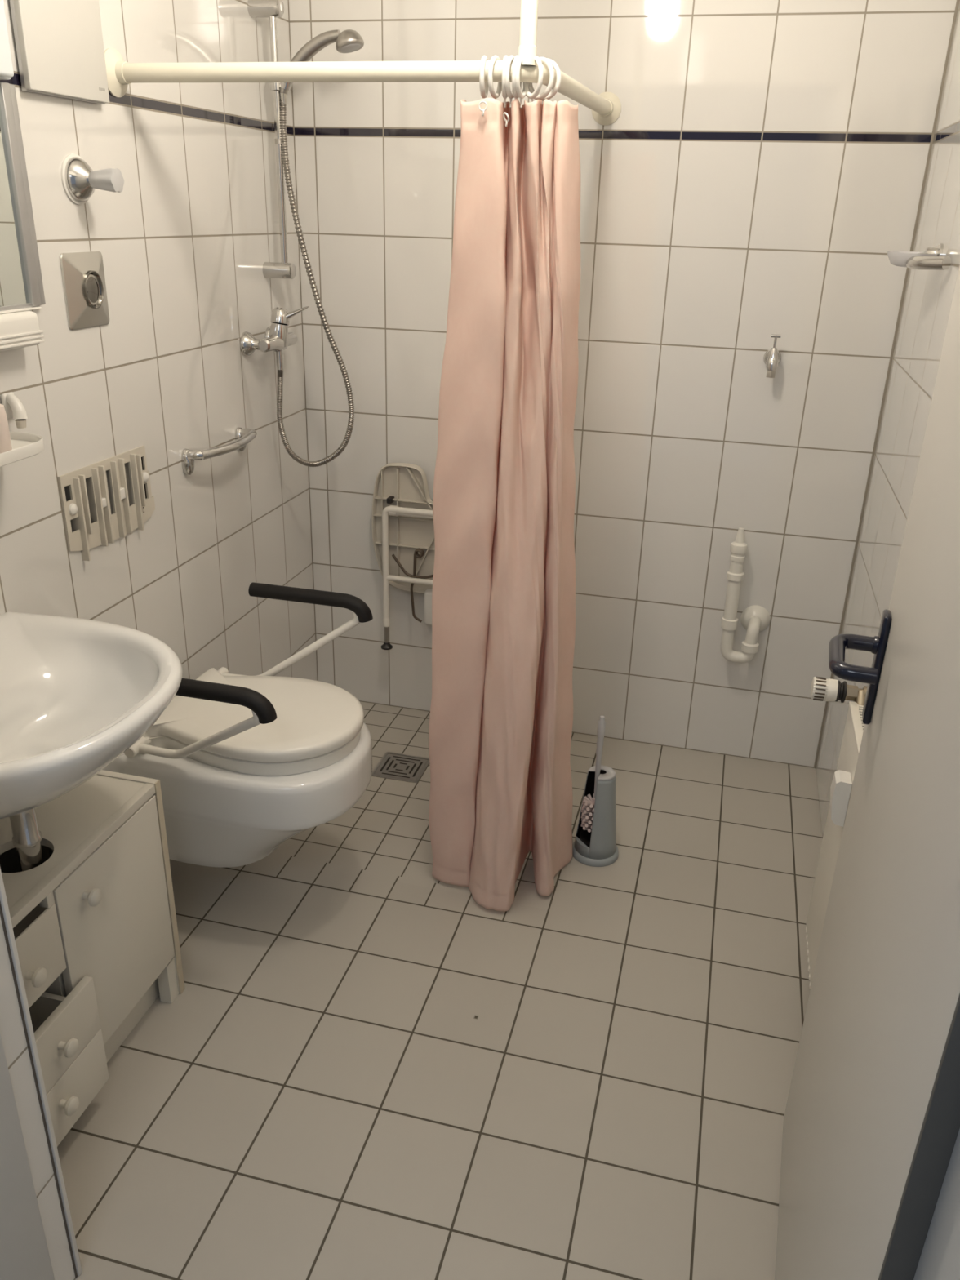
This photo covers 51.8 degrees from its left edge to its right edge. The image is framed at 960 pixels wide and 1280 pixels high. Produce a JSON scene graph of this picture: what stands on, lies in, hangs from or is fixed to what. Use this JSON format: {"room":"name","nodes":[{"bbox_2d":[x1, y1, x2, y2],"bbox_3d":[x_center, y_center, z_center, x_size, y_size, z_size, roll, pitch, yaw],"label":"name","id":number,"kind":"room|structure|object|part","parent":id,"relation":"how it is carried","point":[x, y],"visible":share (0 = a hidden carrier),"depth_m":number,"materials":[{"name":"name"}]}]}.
{"room":"bathroom","nodes":[
{"label":"bathroom","id":0,"kind":"room"},
{"bbox_2d":[0,915,75,1279],"bbox_3d":[-0.273,-0.024,0.828,1.663,2.500,0.355,7,24,13],"label":"wall","id":1,"kind":"structure","parent":0,"point":[11,1028],"depth_m":1.40,"materials":[{"name":"white tile"}]},
{"bbox_2d":[0,1033,54,1279],"bbox_3d":[-0.733,0.104,0.955,0.148,2.140,0.353,7,24,13],"label":"trim","id":2,"kind":"structure","parent":1,"relation":"attached to","point":[24,1250],"depth_m":1.38,"materials":[{"name":"grey metal"}]},
{"bbox_2d":[0,867,82,1278],"bbox_3d":[-0.609,0.053,1.154,0.007,2.079,0.008,7,24,13],"label":"trim","id":3,"kind":"structure","parent":1,"relation":"attached to","point":[4,904],"depth_m":1.39,"materials":[{"name":"white plastic"}]},
{"bbox_2d":[774,265,959,1279],"bbox_3d":[0.466,0.142,1.086,0.120,2.012,0.860,7,24,13],"label":"door","id":4,"kind":"structure","parent":1,"relation":"in","point":[885,989],"depth_m":1.08,"materials":[{"name":"white paint"}]},
{"bbox_3d":[0.525,0.023,1.392,0.068,0.027,0.142,11,25,20],"label":"lever handle","id":5,"kind":"part","parent":4,"relation":"part of","materials":[{"name":"blue plastic"}]},
{"bbox_3d":[0.577,0.040,1.438,0.011,0.172,0.035,9,25,16],"label":"handle plate","id":6,"kind":"part","parent":4,"relation":"part of","materials":[{"name":"blue plastic"}]},
{"bbox_2d":[878,993,959,1279],"bbox_3d":[0.339,0.296,0.697,0.023,2.050,0.006,7,24,13],"label":"trim","id":7,"kind":"structure","parent":4,"relation":"attached to","point":[940,1126],"depth_m":0.74,"materials":[{"name":"grey metal"}]},
{"bbox_2d":[913,1128,959,1279],"bbox_3d":[0.407,0.314,0.597,0.156,2.100,0.168,7,24,13],"label":"trim","id":8,"kind":"structure","parent":1,"relation":"attached to","point":[940,1258],"depth_m":0.72,"materials":[{"name":"grey metal"}]},
{"bbox_2d":[0,0,317,680],"bbox_3d":[-0.891,-0.504,1.890,0.120,2.500,2.400,7,24,13],"label":"wall","id":9,"kind":"structure","parent":0,"point":[187,240],"depth_m":2.29,"materials":[{"name":"white tile"}]},
{"bbox_2d":[0,0,13,79],"bbox_3d":[-0.881,-1.063,1.237,0.045,0.554,0.728,7,24,13],"label":"upper cabinet","id":10,"kind":"object","parent":9,"relation":"attached to","point":[6,72],"visible":1,"depth_m":1.62,"materials":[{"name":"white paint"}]},
{"bbox_2d":[0,391,27,428],"bbox_3d":[-0.842,-0.415,1.786,0.052,0.058,0.029,20,29,35],"label":"soap holder","id":11,"kind":"object","parent":9,"relation":"attached to","point":[14,408],"visible":0.95,"depth_m":1.78,"materials":[{"name":"white plastic"}]},
{"bbox_2d":[0,431,44,466],"bbox_3d":[-0.854,-0.292,1.613,0.123,0.022,0.365,7,24,13],"label":"soap tray","id":12,"kind":"object","parent":9,"relation":"attached to","point":[24,445],"visible":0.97,"depth_m":1.71,"materials":[{"name":"white plastic"}]},
{"bbox_2d":[0,404,12,453],"bbox_3d":[-0.824,-0.371,1.667,0.048,0.110,0.048,7,24,13],"label":"soap bottle","id":13,"kind":"object","parent":12,"relation":"on","point":[5,438],"visible":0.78,"depth_m":1.67,"materials":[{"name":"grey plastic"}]},
{"bbox_2d":[0,306,44,351],"bbox_3d":[-0.899,-0.445,1.502,0.046,0.064,0.720,7,24,13],"label":"console","id":14,"kind":"object","parent":9,"relation":"attached to","point":[20,327],"visible":0.94,"depth_m":1.74,"materials":[{"name":"white plastic"}]},
{"bbox_2d":[0,81,45,311],"bbox_3d":[-0.906,-0.640,1.422,0.021,0.362,0.782,7,24,13],"label":"mirror","id":15,"kind":"object","parent":9,"relation":"attached to","point":[21,286],"visible":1,"depth_m":1.73,"materials":[{"name":"clear glass"}]},
{"bbox_3d":[-0.905,-0.639,1.418,0.002,0.354,0.715,7,24,13],"label":"glass","id":16,"kind":"part","parent":15,"relation":"part of","materials":[{"name":"mirror"}]},
{"bbox_2d":[9,0,109,104],"bbox_3d":[-0.754,-1.330,1.690,0.021,0.709,0.236,7,24,13],"label":"wall panel","id":17,"kind":"object","parent":9,"relation":"attached to","point":[60,45],"visible":1,"depth_m":1.78,"materials":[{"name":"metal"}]},
{"bbox_2d":[59,251,109,329],"bbox_3d":[-0.776,-0.695,1.964,0.021,0.141,0.134,7,24,13],"label":"flush plate","id":18,"kind":"object","parent":9,"relation":"attached to","point":[82,273],"visible":1,"depth_m":1.95,"materials":[{"name":"silver metal"}]},
{"bbox_2d":[0,611,182,820],"bbox_3d":[-0.737,0.165,1.613,0.463,0.193,0.577,7,24,13],"label":"washbasin","id":19,"kind":"object","parent":9,"relation":"attached to","point":[76,694],"visible":1,"depth_m":1.74,"materials":[{"name":"white ceramic"}]},
{"bbox_2d":[9,808,44,871],"bbox_3d":[-0.858,0.344,1.712,0.228,0.220,0.054,7,24,13],"label":"pipe","id":20,"kind":"object","parent":19,"relation":"attached to","point":[27,837],"visible":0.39,"depth_m":1.67,"materials":[{"name":"silver metal"}]},
{"bbox_2d":[60,153,124,204],"bbox_3d":[-0.733,-0.880,1.889,0.092,0.089,0.089,7,24,13],"label":"valve","id":21,"kind":"object","parent":9,"relation":"attached to","point":[79,181],"visible":1,"depth_m":1.87,"materials":[{"name":"silver metal"}]},
{"bbox_3d":[-0.715,-0.878,1.885,0.056,0.042,0.046,7,24,13],"label":"knob","id":22,"kind":"part","parent":21,"relation":"part of","materials":[{"name":"grey plastic"}]},
{"bbox_2d":[57,445,155,560],"bbox_3d":[-0.827,-0.302,2.142,0.092,0.188,0.318,7,24,13],"label":"mounting bracket","id":23,"kind":"object","parent":9,"relation":"attached to","point":[95,491],"visible":0.94,"depth_m":2.10,"materials":[{"name":"white plastic"}]},
{"bbox_2d":[71,457,146,532],"bbox_3d":[-0.866,-0.332,2.132,0.134,0.163,0.341,7,24,13],"label":"trim","id":24,"kind":"structure","parent":9,"relation":"attached to","point":[141,457],"depth_m":2.25,"materials":[{"name":"plastic"}]},
{"bbox_2d":[181,426,257,475],"bbox_3d":[-0.648,-0.482,2.522,0.076,0.066,0.309,7,24,13],"label":"grab bar","id":25,"kind":"object","parent":9,"relation":"attached to","point":[243,437],"visible":1,"depth_m":2.43,"materials":[{"name":"silver metal"}]},
{"bbox_2d":[102,582,373,867],"bbox_3d":[-0.538,0.226,2.287,0.566,0.550,0.575,7,24,13],"label":"toilet","id":26,"kind":"object","parent":9,"relation":"attached to","point":[244,766],"visible":0.94,"depth_m":2.17,"materials":[{"name":"white ceramic"}]},
{"bbox_3d":[-0.592,0.181,2.045,0.390,0.220,0.056,13,26,24],"label":"armrest","id":27,"kind":"part","parent":26,"relation":"part of","materials":[{"name":"plastic"}]},
{"bbox_3d":[-0.540,0.346,2.345,0.566,0.282,0.400,7,24,13],"label":"bowl","id":28,"kind":"part","parent":26,"relation":"part of","materials":[{"name":"white ceramic"}]},
{"bbox_3d":[-0.497,0.170,2.271,0.462,0.032,0.364,7,24,13],"label":"lid","id":29,"kind":"part","parent":26,"relation":"part of","materials":[{"name":"plastic"}]},
{"bbox_3d":[-0.482,0.015,2.434,0.383,0.220,0.055,4,24,5],"label":"armrest","id":30,"kind":"part","parent":26,"relation":"part of","materials":[{"name":"plastic"}]},
{"bbox_2d":[247,0,295,279],"bbox_3d":[-0.524,-1.279,2.554,0.105,0.649,0.041,7,24,13],"label":"shower rail","id":31,"kind":"object","parent":9,"relation":"attached to","point":[271,9],"visible":0.85,"depth_m":2.54,"materials":[{"name":"silver metal"}]},
{"bbox_3d":[-0.519,-1.274,2.555,0.018,0.620,0.018,7,24,13],"label":"rail","id":32,"kind":"part","parent":31,"relation":"part of","materials":[{"name":"silver metal"}]},
{"bbox_2d":[280,29,364,94],"bbox_3d":[-0.395,-1.442,2.468,0.221,0.142,0.071,7,24,13],"label":"shower","id":33,"kind":"object","parent":31,"relation":"attached to","point":[348,41],"visible":0.88,"depth_m":2.43,"materials":[{"name":"metal"}]},
{"bbox_2d":[276,92,354,466],"bbox_3d":[-0.449,-0.933,2.646,0.222,0.948,0.093,7,24,13],"label":"shower hose","id":34,"kind":"object","parent":33,"relation":"attached to","point":[283,97],"visible":1,"depth_m":2.69,"materials":[{"name":"metal"}]},
{"bbox_2d":[240,306,309,359],"bbox_3d":[-0.537,-0.829,2.667,0.141,0.139,0.211,7,24,13],"label":"shower mixer","id":35,"kind":"object","parent":9,"relation":"attached to","point":[277,339],"visible":1,"depth_m":2.64,"materials":[{"name":"silver metal"}]},
{"bbox_3d":[-0.513,-0.872,2.665,0.103,0.057,0.051,-6,25,-17],"label":"lever","id":36,"kind":"part","parent":35,"relation":"part of","materials":[{"name":"silver metal"}]},
{"bbox_2d":[57,701,822,1279],"bbox_3d":[-0.113,1.133,1.414,3.200,0.080,4.300,7,24,13],"label":"floor","id":37,"kind":"structure","parent":0,"point":[362,1068],"depth_m":1.99,"materials":[{"name":"tile"}]},
{"bbox_2d":[0,769,184,1146],"bbox_3d":[-0.816,0.610,1.807,0.329,0.528,0.573,7,24,13],"label":"vanity cabinet","id":38,"kind":"object","parent":37,"relation":"on","point":[95,923],"visible":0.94,"depth_m":1.79,"materials":[{"name":"white wood"}]},
{"bbox_3d":[-0.721,0.546,1.603,0.029,0.031,0.031,7,24,13],"label":"knob","id":39,"kind":"part","parent":38,"relation":"part of","materials":[{"name":"white plastic"}]},
{"bbox_3d":[-0.749,0.533,1.579,0.017,0.164,0.222,7,24,13],"label":"drawer","id":40,"kind":"part","parent":38,"relation":"part of","materials":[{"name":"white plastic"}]},
{"bbox_3d":[-0.839,0.686,1.689,0.244,0.118,0.256,7,24,13],"label":"drawer","id":41,"kind":"part","parent":38,"relation":"part of","materials":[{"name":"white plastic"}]},
{"bbox_3d":[-0.701,0.692,1.679,0.029,0.031,0.031,7,24,13],"label":"knob","id":42,"kind":"part","parent":38,"relation":"part of","materials":[{"name":"white plastic"}]},
{"bbox_3d":[-0.709,0.801,1.702,0.029,0.031,0.031,7,24,13],"label":"knob","id":43,"kind":"part","parent":38,"relation":"part of","materials":[{"name":"white plastic"}]},
{"bbox_3d":[-0.834,0.375,1.712,0.277,0.016,0.541,7,24,13],"label":"panel","id":44,"kind":"part","parent":38,"relation":"part of","materials":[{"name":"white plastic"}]},
{"bbox_3d":[-0.842,0.797,1.738,0.244,0.122,0.256,7,24,13],"label":"drawer","id":45,"kind":"part","parent":38,"relation":"part of","materials":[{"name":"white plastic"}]},
{"bbox_3d":[-0.708,0.390,1.683,0.018,0.019,0.539,7,24,13],"label":"rail","id":46,"kind":"part","parent":38,"relation":"part of","materials":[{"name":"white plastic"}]},
{"bbox_3d":[-0.681,0.450,1.730,0.029,0.031,0.031,7,24,13],"label":"knob","id":47,"kind":"part","parent":38,"relation":"part of","materials":[{"name":"white plastic"}]},
{"bbox_3d":[-0.684,0.541,1.868,0.016,0.396,0.308,7,24,13],"label":"cabinet door","id":48,"kind":"part","parent":38,"relation":"part of","materials":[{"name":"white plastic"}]},
{"bbox_2d":[371,751,429,783],"bbox_3d":[-0.240,0.388,3.015,0.148,0.002,0.148,7,24,13],"label":"floor drain","id":49,"kind":"object","parent":37,"relation":"on","point":[397,766],"visible":0.92,"depth_m":3.01,"materials":[{"name":"metal"}]},
{"bbox_2d":[572,764,618,866],"bbox_3d":[0.310,0.453,2.589,0.127,0.251,0.127,7,24,13],"label":"brush holder","id":50,"kind":"object","parent":37,"relation":"on","point":[597,847],"visible":0.91,"depth_m":2.57,"materials":[{"name":"grey plastic"}]},
{"bbox_2d":[579,829,591,847],"bbox_3d":[0.307,0.535,2.624,0.088,0.035,0.088,7,24,13],"label":"toilet brush holder","id":51,"kind":"object","parent":50,"relation":"on","point":[584,836],"depth_m":2.60,"materials":[{"name":"plastic"}]},
{"bbox_2d":[580,715,605,832],"bbox_3d":[0.299,0.345,2.532,0.065,0.330,0.065,7,24,13],"label":"toilet brush","id":52,"kind":"object","parent":50,"relation":"in","point":[588,808],"visible":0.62,"depth_m":2.54,"materials":[{"name":"grey plastic"}]},
{"bbox_3d":[0.303,0.303,2.519,0.020,0.242,0.020,7,24,13],"label":"handle","id":53,"kind":"part","parent":52,"relation":"part of","materials":[{"name":"grey plastic"}]},
{"bbox_2d":[288,0,959,768],"bbox_3d":[0.304,-0.866,2.802,1.900,2.500,0.100,7,24,13],"label":"wall","id":54,"kind":"structure","parent":0,"point":[757,173],"depth_m":2.71,"materials":[{"name":"white tile"}]},
{"bbox_2d":[104,0,621,125],"bbox_3d":[-0.181,-1.531,2.098,0.906,0.746,0.893,7,24,13],"label":"rail","id":55,"kind":"object","parent":54,"relation":"attached to","point":[606,107],"visible":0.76,"depth_m":1.87,"materials":[{"name":"white metal"}]},
{"bbox_2d":[479,55,488,98],"bbox_3d":[0.008,-1.022,1.808,0.009,0.084,0.069,5,24,7],"label":"curtain ring","id":56,"kind":"object","parent":55,"relation":"hanging from","point":[483,85],"visible":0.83,"depth_m":1.78,"materials":[{"name":"white plastic"}]},
{"bbox_2d":[487,55,502,99],"bbox_3d":[0.028,-1.019,1.804,0.009,0.084,0.069,9,25,17],"label":"curtain ring","id":57,"kind":"object","parent":55,"relation":"hanging from","point":[495,95],"visible":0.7,"depth_m":1.78,"materials":[{"name":"white plastic"}]},
{"bbox_2d":[428,97,580,911],"bbox_3d":[0.112,-0.195,2.168,0.403,1.741,0.236,-8,25,-22],"label":"shower curtain","id":58,"kind":"object","parent":55,"relation":"hanging from","point":[504,592],"visible":1,"depth_m":2.08,"materials":[{"name":"pink fabric"}]},
{"bbox_2d":[502,55,508,107],"bbox_3d":[0.046,-1.017,1.800,0.009,0.084,0.069,4,24,5],"label":"curtain ring","id":59,"kind":"object","parent":55,"relation":"hanging from","point":[505,57],"visible":0.73,"depth_m":1.77,"materials":[{"name":"white plastic"}]},
{"bbox_2d":[505,54,514,107],"bbox_3d":[0.057,-1.016,1.797,0.009,0.084,0.069,9,24,16],"label":"curtain ring","id":60,"kind":"object","parent":55,"relation":"hanging from","point":[510,58],"visible":0.66,"depth_m":1.77,"materials":[{"name":"white plastic"}]},
{"bbox_2d":[511,54,521,98],"bbox_3d":[0.067,-1.014,1.795,0.009,0.084,0.069,6,24,9],"label":"curtain ring","id":61,"kind":"object","parent":55,"relation":"hanging from","point":[515,60],"visible":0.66,"depth_m":1.77,"materials":[{"name":"white plastic"}]},
{"bbox_2d":[515,56,528,107],"bbox_3d":[0.076,-1.013,1.793,0.009,0.084,0.069,9,25,16],"label":"curtain ring","id":62,"kind":"object","parent":55,"relation":"hanging from","point":[521,95],"visible":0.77,"depth_m":1.77,"materials":[{"name":"white plastic"}]},
{"bbox_3d":[0.094,-1.353,1.643,0.033,0.694,0.033,7,24,13],"label":"ceiling post","id":63,"kind":"part","parent":55,"relation":"part of","materials":[{"name":"white metal"}]},
{"bbox_2d":[523,55,543,102],"bbox_3d":[0.096,-1.012,1.792,0.009,0.084,0.069,-9,26,-24],"label":"curtain ring","id":64,"kind":"object","parent":55,"relation":"hanging from","point":[531,95],"visible":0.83,"depth_m":1.77,"materials":[{"name":"white plastic"}]},
{"bbox_2d":[528,57,554,99],"bbox_3d":[0.109,-1.018,1.806,0.009,0.084,0.069,-19,31,-40],"label":"curtain ring","id":65,"kind":"object","parent":55,"relation":"hanging from","point":[544,60],"visible":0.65,"depth_m":1.78,"materials":[{"name":"white plastic"}]},
{"bbox_2d":[530,57,561,104],"bbox_3d":[0.118,-1.024,1.819,0.069,0.084,0.009,14,27,27],"label":"curtain ring","id":66,"kind":"object","parent":55,"relation":"hanging from","point":[553,93],"visible":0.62,"depth_m":1.80,"materials":[{"name":"white plastic"}]},
{"bbox_2d":[371,462,435,649],"bbox_3d":[-0.116,-0.240,3.072,0.458,0.598,0.102,7,24,13],"label":"folding shower seat","id":67,"kind":"object","parent":54,"relation":"attached to","point":[402,517],"visible":0.43,"depth_m":3.07,"materials":[{"name":"white plastic"}]},
{"bbox_3d":[-0.199,-0.171,3.099,0.160,0.245,0.017,7,24,13],"label":"spring rod","id":68,"kind":"part","parent":67,"relation":"part of","materials":[{"name":"grey metal"}]},
{"bbox_2d":[720,527,770,662],"bbox_3d":[0.783,-0.129,2.871,0.144,0.409,0.096,7,24,13],"label":"trap","id":69,"kind":"object","parent":54,"relation":"attached to","point":[754,619],"visible":1,"depth_m":2.88,"materials":[{"name":"white plastic"}]},
{"bbox_2d":[763,333,781,377],"bbox_3d":[0.777,-0.755,2.619,0.046,0.108,0.072,7,24,13],"label":"tap","id":70,"kind":"object","parent":54,"relation":"attached to","point":[772,357],"visible":1,"depth_m":2.60,"materials":[{"name":"silver metal"}]},
{"bbox_2d":[815,0,959,836],"bbox_3d":[0.835,-0.283,1.497,0.120,2.500,2.400,7,24,13],"label":"wall","id":71,"kind":"structure","parent":0,"point":[928,295],"depth_m":2.29,"materials":[{"name":"white tile"}]},
{"bbox_2d":[805,676,867,988],"bbox_3d":[0.647,0.526,1.756,0.155,0.601,0.912,7,24,13],"label":"radiator","id":72,"kind":"object","parent":71,"relation":"attached to","point":[830,690],"visible":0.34,"depth_m":2.02,"materials":[{"name":"white metal"}]},
{"bbox_2d":[848,701,864,755],"bbox_3d":[0.681,0.298,1.625,0.075,0.008,0.869,7,24,13],"label":"grille","id":73,"kind":"object","parent":72,"relation":"attached to","point":[855,708],"depth_m":1.94,"materials":[{"name":"white metal"}]},
{"bbox_2d":[887,243,951,270],"bbox_3d":[0.906,-0.795,2.045,0.110,0.049,0.218,7,24,13],"label":"soap dish","id":74,"kind":"object","parent":71,"relation":"attached to","point":[932,259],"visible":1,"depth_m":2.02,"materials":[{"name":"silver metal"}]},
{"bbox_3d":[0.910,-0.803,2.085,0.098,0.028,0.139,7,24,13],"label":"dish","id":75,"kind":"part","parent":74,"relation":"part of","materials":[{"name":"white plastic"}]},
{"bbox_3d":[0.916,-0.779,2.031,0.074,0.031,0.186,7,24,13],"label":"holder arm","id":76,"kind":"part","parent":74,"relation":"part of","materials":[{"name":"silver metal"}]}
]}

